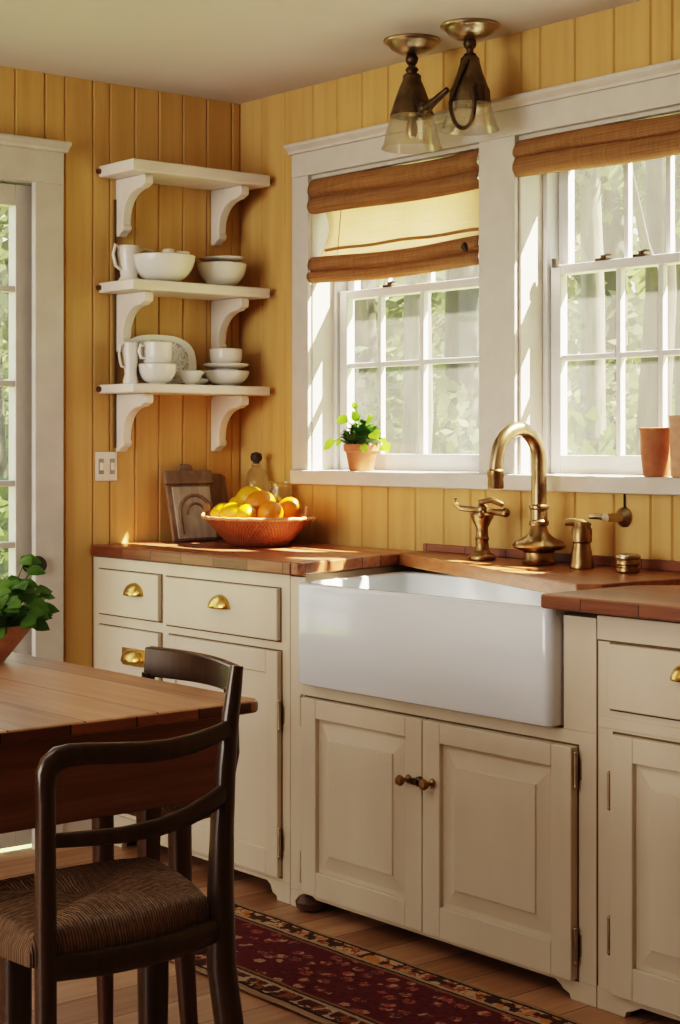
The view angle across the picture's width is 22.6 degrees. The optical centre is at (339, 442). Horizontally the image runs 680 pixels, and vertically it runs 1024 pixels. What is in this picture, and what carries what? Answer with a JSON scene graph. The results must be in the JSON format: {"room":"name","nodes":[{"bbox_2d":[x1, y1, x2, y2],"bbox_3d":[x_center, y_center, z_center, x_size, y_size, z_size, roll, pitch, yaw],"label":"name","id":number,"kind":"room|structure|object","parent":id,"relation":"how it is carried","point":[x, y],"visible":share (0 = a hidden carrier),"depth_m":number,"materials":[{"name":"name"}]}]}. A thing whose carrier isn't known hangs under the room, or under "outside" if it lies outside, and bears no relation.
{"room":"kitchen","nodes":[
{"label":"kitchen","id":0,"kind":"room"},
{"bbox_2d":[0,619,30,662],"bbox_3d":[-0.758,0.423,3.599,0.222,0.083,0.222,0,0,-40],"label":"flower pot","id":1,"kind":"object","parent":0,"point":[14,632],"depth_m":3.55,"materials":[{"name":"ceramic"}]},
{"bbox_2d":[0,66,238,667],"bbox_3d":[-2.432,0.051,3.941,5.390,2.348,0.100,0,0,-40],"label":"wall","id":2,"kind":"structure","parent":0,"point":[104,123],"depth_m":5.31,"materials":[{"name":"paint"}]},
{"bbox_2d":[0,183,46,848],"bbox_3d":[-1.246,0.218,4.878,0.895,1.993,0.111,0,0,-40],"label":"door","id":3,"kind":"structure","parent":2,"relation":"in","point":[18,198],"depth_m":5.13,"materials":[{"name":"paint"}]},
{"bbox_2d":[0,133,71,849],"bbox_3d":[-1.285,0.156,4.864,1.103,2.138,0.152,0,0,-40],"label":"door frame","id":4,"kind":"structure","parent":2,"relation":"attached to","point":[38,163],"depth_m":5.13,"materials":[{"name":"paint"}]},
{"bbox_2d":[63,819,91,831],"bbox_3d":[-2.617,1.170,3.711,4.830,0.110,0.016,0,0,-40],"label":"baseboard","id":5,"kind":"structure","parent":2,"relation":"attached to","point":[83,825],"depth_m":5.21,"materials":[{"name":"paint"}]},
{"bbox_2d":[95,452,116,480],"bbox_3d":[-0.726,0.073,5.291,0.078,0.090,0.012,0,0,-40],"label":"switch plate","id":6,"kind":"object","parent":2,"relation":"attached to","point":[105,462],"visible":1,"depth_m":5.29,"materials":[{"name":"white plastic"}]},
{"bbox_2d":[114,200,116,447],"bbox_3d":[-0.703,-0.372,5.313,0.005,0.775,0.008,0,0,-40],"label":"batten","id":7,"kind":"object","parent":2,"relation":"attached to","point":[115,201],"visible":1,"depth_m":5.31,"materials":[{"name":"wood"}]},
{"bbox_2d":[96,158,270,245],"bbox_3d":[-0.487,-0.752,5.370,0.549,0.216,0.197,0,0,-40],"label":"wall shelf","id":8,"kind":"object","parent":2,"relation":"attached to","point":[133,176],"visible":1,"depth_m":5.30,"materials":[{"name":"paint"}]},
{"bbox_2d":[96,278,270,351],"bbox_3d":[-0.487,-0.391,5.370,0.549,0.212,0.197,0,0,-40],"label":"wall shelf","id":9,"kind":"object","parent":2,"relation":"attached to","point":[133,294],"visible":0.83,"depth_m":5.30,"materials":[{"name":"paint"}]},
{"bbox_2d":[111,243,152,279],"bbox_3d":[-0.647,-0.557,5.294,0.148,0.119,0.072,0,0,-40],"label":"pitcher","id":10,"kind":"object","parent":9,"relation":"on","point":[127,267],"visible":0.75,"depth_m":5.26,"materials":[{"name":"white ceramic"}]},
{"bbox_2d":[134,252,194,281],"bbox_3d":[-0.552,-0.541,5.310,0.200,0.087,0.200,0,0,-40],"label":"mixing bowl","id":11,"kind":"object","parent":9,"relation":"on","point":[164,266],"visible":0.8,"depth_m":5.24,"materials":[{"name":"white ceramic"}]},
{"bbox_2d":[162,249,174,252],"bbox_3d":[-0.537,-0.582,5.328,0.040,0.052,0.040,0,0,-40],"label":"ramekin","id":12,"kind":"object","parent":11,"relation":"in","point":[163,250],"visible":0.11,"depth_m":5.31,"materials":[{"name":"white ceramic"}]},
{"bbox_2d":[175,251,189,253],"bbox_3d":[-0.497,-0.579,5.354,0.048,0.047,0.048,0,0,-40],"label":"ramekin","id":13,"kind":"object","parent":11,"relation":"in","point":[184,252],"visible":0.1,"depth_m":5.33,"materials":[{"name":"white ceramic"}]},
{"bbox_2d":[197,261,246,285],"bbox_3d":[-0.379,-0.536,5.454,0.160,0.077,0.160,0,0,-40],"label":"serving bowl","id":14,"kind":"object","parent":9,"relation":"on","point":[215,272],"visible":0.79,"depth_m":5.40,"materials":[{"name":"white ceramic"}]},
{"bbox_2d":[199,255,244,261],"bbox_3d":[-0.379,-0.585,5.454,0.130,0.018,0.180,0,0,-40],"label":"saucer","id":15,"kind":"object","parent":14,"relation":"on","point":[229,258],"visible":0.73,"depth_m":5.40,"materials":[{"name":"white ceramic"}]},
{"bbox_2d":[96,383,270,451],"bbox_3d":[-0.487,-0.077,5.370,0.549,0.208,0.197,0,0,-40],"label":"wall shelf","id":16,"kind":"object","parent":2,"relation":"attached to","point":[131,397],"visible":1,"depth_m":5.30,"materials":[{"name":"paint"}]},
{"bbox_2d":[118,342,138,383],"bbox_3d":[-0.654,-0.245,5.248,0.066,0.128,0.052,0,0,-8],"label":"creamer","id":17,"kind":"object","parent":16,"relation":"on","point":[129,349],"visible":0.84,"depth_m":5.23,"materials":[{"name":"white ceramic"}]},
{"bbox_2d":[138,363,176,383],"bbox_3d":[-0.567,-0.213,5.277,0.120,0.064,0.120,0,0,-40],"label":"bowl","id":18,"kind":"object","parent":16,"relation":"on","point":[152,373],"visible":0.96,"depth_m":5.23,"materials":[{"name":"white ceramic"}]},
{"bbox_2d":[137,341,171,362],"bbox_3d":[-0.573,-0.280,5.276,0.105,0.066,0.092,0,0,-3],"label":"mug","id":19,"kind":"object","parent":18,"relation":"on","point":[153,352],"visible":0.88,"depth_m":5.24,"materials":[{"name":"white ceramic"}]},
{"bbox_2d":[129,335,195,383],"bbox_3d":[-0.568,-0.263,5.365,0.270,0.158,0.039,0,0,-40],"label":"platter","id":20,"kind":"object","parent":16,"relation":"on","point":[183,355],"visible":0.4,"depth_m":5.41,"materials":[{"name":"ceramic"}]},
{"bbox_2d":[178,370,201,384],"bbox_3d":[-0.471,-0.204,5.349,0.076,0.046,0.080,0,0,-40],"label":"bowl","id":21,"kind":"object","parent":16,"relation":"on","point":[189,377],"visible":0.95,"depth_m":5.32,"materials":[{"name":"white ceramic"}]},
{"bbox_2d":[195,378,208,384],"bbox_3d":[-0.463,-0.194,5.442,0.090,0.024,0.090,0,0,-40],"label":"plate","id":22,"kind":"object","parent":16,"relation":"on","point":[202,381],"visible":0.42,"depth_m":5.41,"materials":[{"name":"white ceramic"}]},
{"bbox_2d":[204,370,248,385],"bbox_3d":[-0.367,-0.206,5.463,0.152,0.050,0.152,0,0,-40],"label":"shallow bowl","id":23,"kind":"object","parent":16,"relation":"on","point":[216,377],"visible":0.87,"depth_m":5.41,"materials":[{"name":"white ceramic"}]},
{"bbox_2d":[203,363,248,369],"bbox_3d":[-0.367,-0.243,5.463,0.148,0.022,0.148,0,0,-40],"label":"plate","id":24,"kind":"object","parent":23,"relation":"on","point":[215,366],"visible":0.91,"depth_m":5.41,"materials":[{"name":"white ceramic"}]},
{"bbox_2d":[209,348,241,362],"bbox_3d":[-0.367,-0.279,5.463,0.106,0.047,0.106,0,0,-40],"label":"bowl","id":25,"kind":"object","parent":24,"relation":"on","point":[217,355],"visible":0.86,"depth_m":5.42,"materials":[{"name":"white ceramic"}]},
{"bbox_2d":[0,0,641,103],"bbox_3d":[-0.400,-1.163,1.547,5.660,0.080,6.420,0,0,-40],"label":"ceiling","id":26,"kind":"structure","parent":0,"point":[233,51],"depth_m":4.70,"materials":[{"name":"paint"}]},
{"bbox_2d":[383,18,499,143],"bbox_3d":[0.275,-0.972,4.647,0.172,0.303,0.406,0,0,-40],"label":"ceiling light","id":27,"kind":"object","parent":26,"relation":"attached to","point":[469,89],"visible":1,"depth_m":4.60,"materials":[{"name":"gold metal"}]},
{"bbox_2d":[0,841,679,1023],"bbox_3d":[-0.423,1.255,1.528,5.400,0.060,6.220,0,0,-40],"label":"floor","id":28,"kind":"structure","parent":0,"point":[77,998],"depth_m":3.95,"materials":[{"name":"brown wood"}]},
{"bbox_2d":[0,665,243,1023],"bbox_3d":[-0.394,0.794,2.769,0.434,0.865,0.378,0,0,-40],"label":"dining chair","id":29,"kind":"object","parent":28,"relation":"on","point":[102,918],"visible":1,"depth_m":2.67,"materials":[{"name":"brown wood"}]},
{"bbox_2d":[0,652,257,860],"bbox_3d":[-1.135,0.845,3.133,1.465,0.760,1.363,0,0,-40],"label":"dining table","id":30,"kind":"object","parent":28,"relation":"on","point":[46,704],"visible":0.74,"depth_m":2.96,"materials":[{"name":"brown wood"}]},
{"bbox_2d":[0,554,59,662],"bbox_3d":[-0.755,0.350,3.605,0.315,0.229,0.327,0,0,-40],"label":"potted plant","id":31,"kind":"object","parent":30,"relation":"on","point":[16,619],"visible":1,"depth_m":3.57,"materials":[{"name":"plant"}]},
{"bbox_2d":[92,646,239,1023],"bbox_3d":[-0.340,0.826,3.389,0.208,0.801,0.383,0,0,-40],"label":"dining chair","id":32,"kind":"object","parent":28,"relation":"on","point":[159,662],"visible":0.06,"depth_m":3.40,"materials":[{"name":"brown wood"}]},
{"bbox_2d":[94,556,423,903],"bbox_3d":[-0.250,0.788,5.055,0.609,0.874,0.984,0,0,-40],"label":"base cabinet","id":33,"kind":"object","parent":28,"relation":"on","point":[239,617],"visible":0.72,"depth_m":4.67,"materials":[{"name":"paint"}]},
{"bbox_2d":[91,539,414,575],"bbox_3d":[-0.222,0.331,5.040,0.582,0.034,1.037,0,0,-40],"label":"countertop","id":34,"kind":"structure","parent":33,"relation":"on","point":[294,558],"depth_m":4.83,"materials":[{"name":"brown wood"}]},
{"bbox_2d":[162,464,217,541],"bbox_3d":[-0.476,0.190,5.422,0.184,0.246,0.080,0,0,-40],"label":"board","id":35,"kind":"object","parent":34,"relation":"on","point":[188,490],"visible":0.94,"depth_m":5.41,"materials":[{"name":"brown wood"}]},
{"bbox_2d":[210,474,227,539],"bbox_3d":[-0.443,0.207,5.492,0.200,0.212,0.055,0,0,-40],"label":"cutting board","id":36,"kind":"object","parent":34,"relation":"on","point":[218,487],"visible":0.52,"depth_m":5.54,"materials":[{"name":"brown wood"}]},
{"bbox_2d":[243,452,268,491],"bbox_3d":[-0.269,0.171,5.463,0.084,0.285,0.084,0,0,-40],"label":"oil bottle","id":37,"kind":"object","parent":34,"relation":"on","point":[256,476],"visible":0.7,"depth_m":5.44,"materials":[{"name":"clear glass"}]},
{"bbox_2d":[201,503,315,546],"bbox_3d":[-0.258,0.251,5.197,0.327,0.124,0.413,0,0,-40],"label":"fruit basket","id":38,"kind":"object","parent":34,"relation":"on","point":[236,531],"visible":0.84,"depth_m":5.07,"materials":[{"name":"wicker"}]},
{"bbox_2d":[209,503,228,516],"bbox_3d":[-0.360,0.218,5.226,0.076,0.070,0.072,0,0,-18],"label":"lemon","id":39,"kind":"object","parent":38,"relation":"in","point":[215,511],"visible":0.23,"depth_m":5.20,"materials":[{"name":"yellow food"}]},
{"bbox_2d":[219,503,241,517],"bbox_3d":[-0.322,0.217,5.165,0.085,0.072,0.085,0,0,-12],"label":"lemon","id":40,"kind":"object","parent":38,"relation":"in","point":[229,510],"visible":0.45,"depth_m":5.14,"materials":[{"name":"yellow food"}]},
{"bbox_2d":[236,504,256,517],"bbox_3d":[-0.280,0.216,5.106,0.066,0.064,0.066,0,0,39],"label":"lemon","id":41,"kind":"object","parent":38,"relation":"in","point":[245,511],"visible":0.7,"depth_m":5.08,"materials":[{"name":"yellow food"}]},
{"bbox_2d":[235,486,259,504],"bbox_3d":[-0.281,0.174,5.242,0.084,0.084,0.088,0,0,-14],"label":"lemon","id":42,"kind":"object","parent":38,"relation":"in","point":[241,496],"visible":0.32,"depth_m":5.21,"materials":[{"name":"yellow food"}]},
{"bbox_2d":[245,490,275,517],"bbox_3d":[-0.243,0.187,5.169,0.095,0.088,0.088,0,0,7],"label":"orange","id":43,"kind":"object","parent":38,"relation":"in","point":[255,499],"visible":0.46,"depth_m":5.14,"materials":[{"name":"orange food"}]},
{"bbox_2d":[257,501,282,517],"bbox_3d":[-0.208,0.211,5.091,0.076,0.077,0.080,0,0,-16],"label":"orange","id":44,"kind":"object","parent":38,"relation":"in","point":[269,509],"visible":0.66,"depth_m":5.06,"materials":[{"name":"orange food"}]},
{"bbox_2d":[279,497,300,517],"bbox_3d":[-0.154,0.202,5.143,0.075,0.075,0.072,0,0,-13],"label":"orange","id":45,"kind":"object","parent":38,"relation":"in","point":[291,507],"visible":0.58,"depth_m":5.11,"materials":[{"name":"orange food"}]},
{"bbox_2d":[269,482,293,541],"bbox_3d":[-0.186,0.218,5.386,0.085,0.190,0.084,0,0,-40],"label":"glass jar","id":46,"kind":"object","parent":34,"relation":"on","point":[292,492],"visible":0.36,"depth_m":5.38,"materials":[{"name":"clear glass"}]},
{"bbox_2d":[170,902,582,1023],"bbox_3d":[0.161,1.218,3.656,0.405,0.010,1.900,0,0,-40],"label":"runner rug","id":47,"kind":"object","parent":28,"relation":"on","point":[324,978],"visible":0.77,"depth_m":3.82,"materials":[{"name":"fabric"}]},
{"bbox_2d":[291,576,603,1007],"bbox_3d":[0.405,0.789,4.260,0.623,0.872,1.073,0,0,-40],"label":"base cabinet","id":48,"kind":"object","parent":28,"relation":"on","point":[475,833],"visible":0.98,"depth_m":3.99,"materials":[{"name":"paint"}]},
{"bbox_2d":[298,571,584,726],"bbox_3d":[0.325,0.496,4.290,0.501,0.264,1.018,0,0,-40],"label":"farmhouse sink","id":49,"kind":"object","parent":48,"relation":"in","point":[442,641],"visible":0.81,"depth_m":4.06,"materials":[{"name":"ceramic"}]},
{"bbox_2d":[400,551,679,592],"bbox_3d":[0.431,0.337,4.385,0.391,0.050,1.070,0,0,-40],"label":"countertop","id":50,"kind":"structure","parent":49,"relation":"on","point":[558,577],"depth_m":4.26,"materials":[{"name":"brown wood"}]},
{"bbox_2d":[453,496,509,559],"bbox_3d":[0.385,0.230,4.610,0.099,0.171,0.134,0,0,-40],"label":"tap","id":51,"kind":"object","parent":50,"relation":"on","point":[482,516],"visible":1,"depth_m":4.59,"materials":[{"name":"gold metal"}]},
{"bbox_2d":[487,422,565,564],"bbox_3d":[0.480,0.131,4.419,0.243,0.372,0.145,0,0,-40],"label":"faucet","id":52,"kind":"object","parent":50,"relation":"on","point":[539,546],"visible":1,"depth_m":4.42,"materials":[{"name":"gold metal"}]},
{"bbox_2d":[564,518,593,568],"bbox_3d":[0.613,0.255,4.335,0.063,0.128,0.070,0,0,-40],"label":"side spray","id":53,"kind":"object","parent":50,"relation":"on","point":[581,532],"visible":1,"depth_m":4.31,"materials":[{"name":"gold metal"}]},
{"bbox_2d":[615,553,640,572],"bbox_3d":[0.714,0.297,4.215,0.064,0.048,0.064,0,0,-40],"label":"drain stopper","id":54,"kind":"object","parent":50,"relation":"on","point":[625,562],"visible":1,"depth_m":4.19,"materials":[{"name":"gold metal"}]},
{"bbox_2d":[597,615,679,1020],"bbox_3d":[1.006,0.799,3.554,0.605,0.852,0.778,0,0,-40],"label":"base cabinet","id":55,"kind":"object","parent":28,"relation":"on","point":[638,659],"visible":1,"depth_m":3.59,"materials":[{"name":"paint"}]},
{"bbox_2d":[541,585,679,621],"bbox_3d":[0.956,0.346,3.577,0.620,0.032,0.920,0,0,-40],"label":"countertop","id":56,"kind":"structure","parent":55,"relation":"on","point":[655,602],"depth_m":3.62,"materials":[{"name":"brown wood"}]},
{"bbox_2d":[239,0,679,574],"bbox_3d":[1.704,0.051,3.310,0.150,2.348,6.370,0,0,-40],"label":"wall","id":57,"kind":"structure","parent":0,"point":[643,33],"depth_m":5.08,"materials":[{"name":"paint"}]},
{"bbox_2d":[284,59,679,475],"bbox_3d":[0.496,-0.427,4.716,0.202,1.025,1.862,0,0,-40],"label":"window","id":58,"kind":"structure","parent":57,"relation":"in","point":[558,187],"depth_m":4.67,"materials":[{"name":"paint"}]},
{"bbox_2d":[306,149,478,282],"bbox_3d":[0.161,-0.657,5.037,0.073,0.338,0.755,0,0,-40],"label":"roman shade","id":59,"kind":"object","parent":58,"relation":"attached to","point":[417,218],"visible":0.98,"depth_m":5.01,"materials":[{"name":"fabric"}]},
{"bbox_2d":[334,155,478,471],"bbox_3d":[0.246,-0.370,5.114,0.075,0.910,0.751,0,0,-40],"label":"window","id":60,"kind":"structure","parent":58,"relation":"attached to","point":[345,293],"depth_m":5.22,"materials":[{"name":"paint"}]},
{"bbox_2d":[512,113,679,176],"bbox_3d":[0.739,-0.770,4.344,0.073,0.113,0.766,0,0,-40],"label":"roman shade","id":61,"kind":"object","parent":58,"relation":"attached to","point":[657,137],"visible":1,"depth_m":4.39,"materials":[{"name":"fabric"}]},
{"bbox_2d":[290,470,679,494],"bbox_3d":[0.508,0.107,4.711,0.190,0.044,1.854,0,0,-40],"label":"window sill","id":62,"kind":"structure","parent":57,"relation":"attached to","point":[581,483],"depth_m":4.71,"materials":[{"name":"paint"}]},
{"bbox_2d":[323,402,390,470],"bbox_3d":[0.077,-0.021,5.158,0.118,0.210,0.314,0,0,-40],"label":"potted plant","id":63,"kind":"object","parent":62,"relation":"on","point":[361,455],"visible":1,"depth_m":5.14,"materials":[{"name":"green plant"}]},
{"bbox_2d":[639,428,670,476],"bbox_3d":[0.796,0.023,4.267,0.091,0.123,0.090,0,0,-40],"label":"terracotta cup","id":64,"kind":"object","parent":62,"relation":"on","point":[654,442],"visible":0.91,"depth_m":4.23,"materials":[{"name":"ceramic"}]},
{"bbox_2d":[668,415,679,477],"bbox_3d":[0.861,0.009,4.184,0.104,0.152,0.104,0,0,-40],"label":"ribbed pot","id":65,"kind":"object","parent":62,"relation":"on","point":[674,420],"visible":1,"depth_m":4.16,"materials":[{"name":"ceramic"}]},
{"bbox_2d":[423,543,679,571],"bbox_3d":[0.870,0.309,4.178,0.015,0.037,1.952,0,0,-40],"label":"backsplash strip","id":66,"kind":"object","parent":57,"relation":"attached to","point":[651,564],"visible":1,"depth_m":4.50,"materials":[{"name":"brown wood"}]},
{"bbox_2d":[588,494,631,526],"bbox_3d":[0.690,0.173,4.348,0.076,0.086,0.085,0,0,-40],"label":"valve","id":67,"kind":"object","parent":57,"relation":"attached to","point":[623,517],"visible":0.99,"depth_m":4.34,"materials":[{"name":"gold metal"}]},
{"label":"outside","id":68,"kind":"structure","parent":0,"visible":0},
{"bbox_3d":[12.329,1.555,25.966,44.500,0.060,65.000,0,0,-40],"label":"ground","id":69,"kind":"structure","parent":68,"visible":0},
{"bbox_2d":[0,206,8,518],"bbox_3d":[-3.657,-2.450,17.015,3.402,8.022,3.233,0,0,-40],"label":"sheer curtain","id":70,"kind":"object","parent":69,"relation":"on","point":[4,221],"visible":0.06,"depth_m":16.89,"materials":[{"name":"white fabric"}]},
{"bbox_2d":[0,456,8,579],"bbox_3d":[-2.377,0.945,11.984,1.392,1.712,1.334,0,0,-40],"label":"shrub","id":71,"kind":"object","parent":69,"relation":"on","point":[4,491],"visible":0.09,"depth_m":11.68,"materials":[{"name":"green plant"}]},
{"bbox_2d":[3,349,8,475],"bbox_3d":[-4.426,0.024,21.097,2.837,3.826,2.989,0,0,10],"label":"shrub","id":72,"kind":"object","parent":69,"relation":"on","point":[6,370],"visible":0.02,"depth_m":20.32,"materials":[{"name":"green plant"}]},
{"bbox_2d":[0,219,674,474],"bbox_3d":[3.306,-1.685,32.987,40.412,7.082,6.621,0,0,0],"label":"trees","id":73,"kind":"object","parent":69,"relation":"on","point":[394,308],"visible":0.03,"depth_m":30.76,"materials":[{"name":"green plant"}]},
{"bbox_2d":[354,280,377,423],"bbox_3d":[0.391,-2.449,20.009,2.786,8.020,3.144,0,0,-40],"label":"sheer curtain","id":74,"kind":"object","parent":69,"relation":"on","point":[365,334],"visible":0.02,"depth_m":20.09,"materials":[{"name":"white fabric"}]},
{"bbox_2d":[386,299,444,435],"bbox_3d":[1.588,-0.051,22.533,2.220,3.753,2.310,0,0,-40],"label":"shrub","id":75,"kind":"object","parent":69,"relation":"on","point":[436,338],"visible":0.03,"depth_m":22.47,"materials":[{"name":"green plant"}]},
{"bbox_2d":[354,343,478,453],"bbox_3d":[0.496,0.401,15.193,1.753,2.891,1.677,0,0,-40],"label":"shrub","id":76,"kind":"object","parent":69,"relation":"on","point":[395,408],"visible":0.11,"depth_m":15.04,"materials":[{"name":"green plant"}]},
{"bbox_2d":[401,273,432,453],"bbox_3d":[0.549,-1.952,12.667,2.316,7.013,2.503,0,0,-40],"label":"sheer curtain","id":77,"kind":"object","parent":69,"relation":"on","point":[410,443],"visible":0.02,"depth_m":12.51,"materials":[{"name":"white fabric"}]},
{"bbox_2d":[438,435,478,453],"bbox_3d":[0.829,0.841,13.390,1.394,1.808,1.452,0,0,-40],"label":"shrub","id":78,"kind":"object","parent":69,"relation":"on","point":[465,446],"visible":0.02,"depth_m":13.50,"materials":[{"name":"green plant"}]},
{"bbox_2d":[443,179,478,444],"bbox_3d":[1.097,-2.451,17.111,2.655,8.017,2.574,0,0,1],"label":"sheer curtain","id":79,"kind":"object","parent":69,"relation":"on","point":[461,337],"visible":0.02,"depth_m":17.11,"materials":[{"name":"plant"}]},
{"bbox_2d":[567,403,635,455],"bbox_3d":[1.636,0.763,12.290,1.385,2.103,1.443,0,0,-40],"label":"shrub","id":80,"kind":"object","parent":69,"relation":"on","point":[575,426],"visible":0.02,"depth_m":12.24,"materials":[{"name":"green plant"}]},
{"bbox_2d":[567,190,641,421],"bbox_3d":[3.316,-2.954,24.954,3.234,9.010,3.335,0,0,16],"label":"sheer curtain","id":81,"kind":"object","parent":69,"relation":"on","point":[572,301],"visible":0.02,"depth_m":24.67,"materials":[{"name":"white fabric"}]},
{"bbox_2d":[574,161,644,449],"bbox_3d":[2.182,-2.199,14.691,2.606,7.514,2.375,0,0,-40],"label":"sheer curtain","id":82,"kind":"object","parent":69,"relation":"on","point":[592,372],"visible":0.02,"depth_m":14.63,"materials":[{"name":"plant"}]},
{"bbox_2d":[567,281,672,454],"bbox_3d":[2.705,0.152,17.433,1.829,3.668,2.071,0,0,33],"label":"shrub","id":83,"kind":"object","parent":69,"relation":"on","point":[572,347],"visible":0.08,"depth_m":17.15,"materials":[{"name":"green plant"}]},
{"bbox_2d":[572,164,675,449],"bbox_3d":[3.420,-2.703,20.757,2.945,8.515,2.915,0,0,-40],"label":"sheer curtain","id":84,"kind":"object","parent":69,"relation":"on","point":[612,210],"visible":0.04,"depth_m":20.64,"materials":[{"name":"white fabric"}]},
{"bbox_2d":[625,434,635,450],"bbox_3d":[2.566,0.805,13.221,1.058,1.855,1.021,0,0,-40],"label":"shrub","id":85,"kind":"object","parent":69,"relation":"on","point":[629,441],"visible":0.02,"depth_m":13.27,"materials":[{"name":"green plant"}]},
{"bbox_2d":[603,155,679,414],"bbox_3d":[3.739,-2.202,17.669,2.607,7.514,2.756,0,0,-40],"label":"sheer curtain","id":86,"kind":"object","parent":69,"relation":"on","point":[616,179],"visible":0.06,"depth_m":17.73,"materials":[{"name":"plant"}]},
{"bbox_2d":[632,157,676,455],"bbox_3d":[1.869,-1.701,10.256,2.321,6.512,2.517,0,0,-40],"label":"sheer curtain","id":87,"kind":"object","parent":69,"relation":"on","point":[651,231],"visible":0.05,"depth_m":10.11,"materials":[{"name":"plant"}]},
{"bbox_2d":[671,377,674,411],"bbox_3d":[4.656,0.464,22.596,1.667,2.891,1.770,0,0,1],"label":"shrub","id":88,"kind":"object","parent":69,"relation":"on","point":[673,386],"visible":0.02,"depth_m":22.63,"materials":[{"name":"green plant"}]},
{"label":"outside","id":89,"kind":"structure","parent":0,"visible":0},
{"bbox_2d":[0,844,31,852],"bbox_3d":[-20.744,1.556,14.871,20.500,0.060,39.650,0,0,-40],"label":"ground","id":90,"kind":"structure","parent":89,"point":[27,845],"depth_m":6.40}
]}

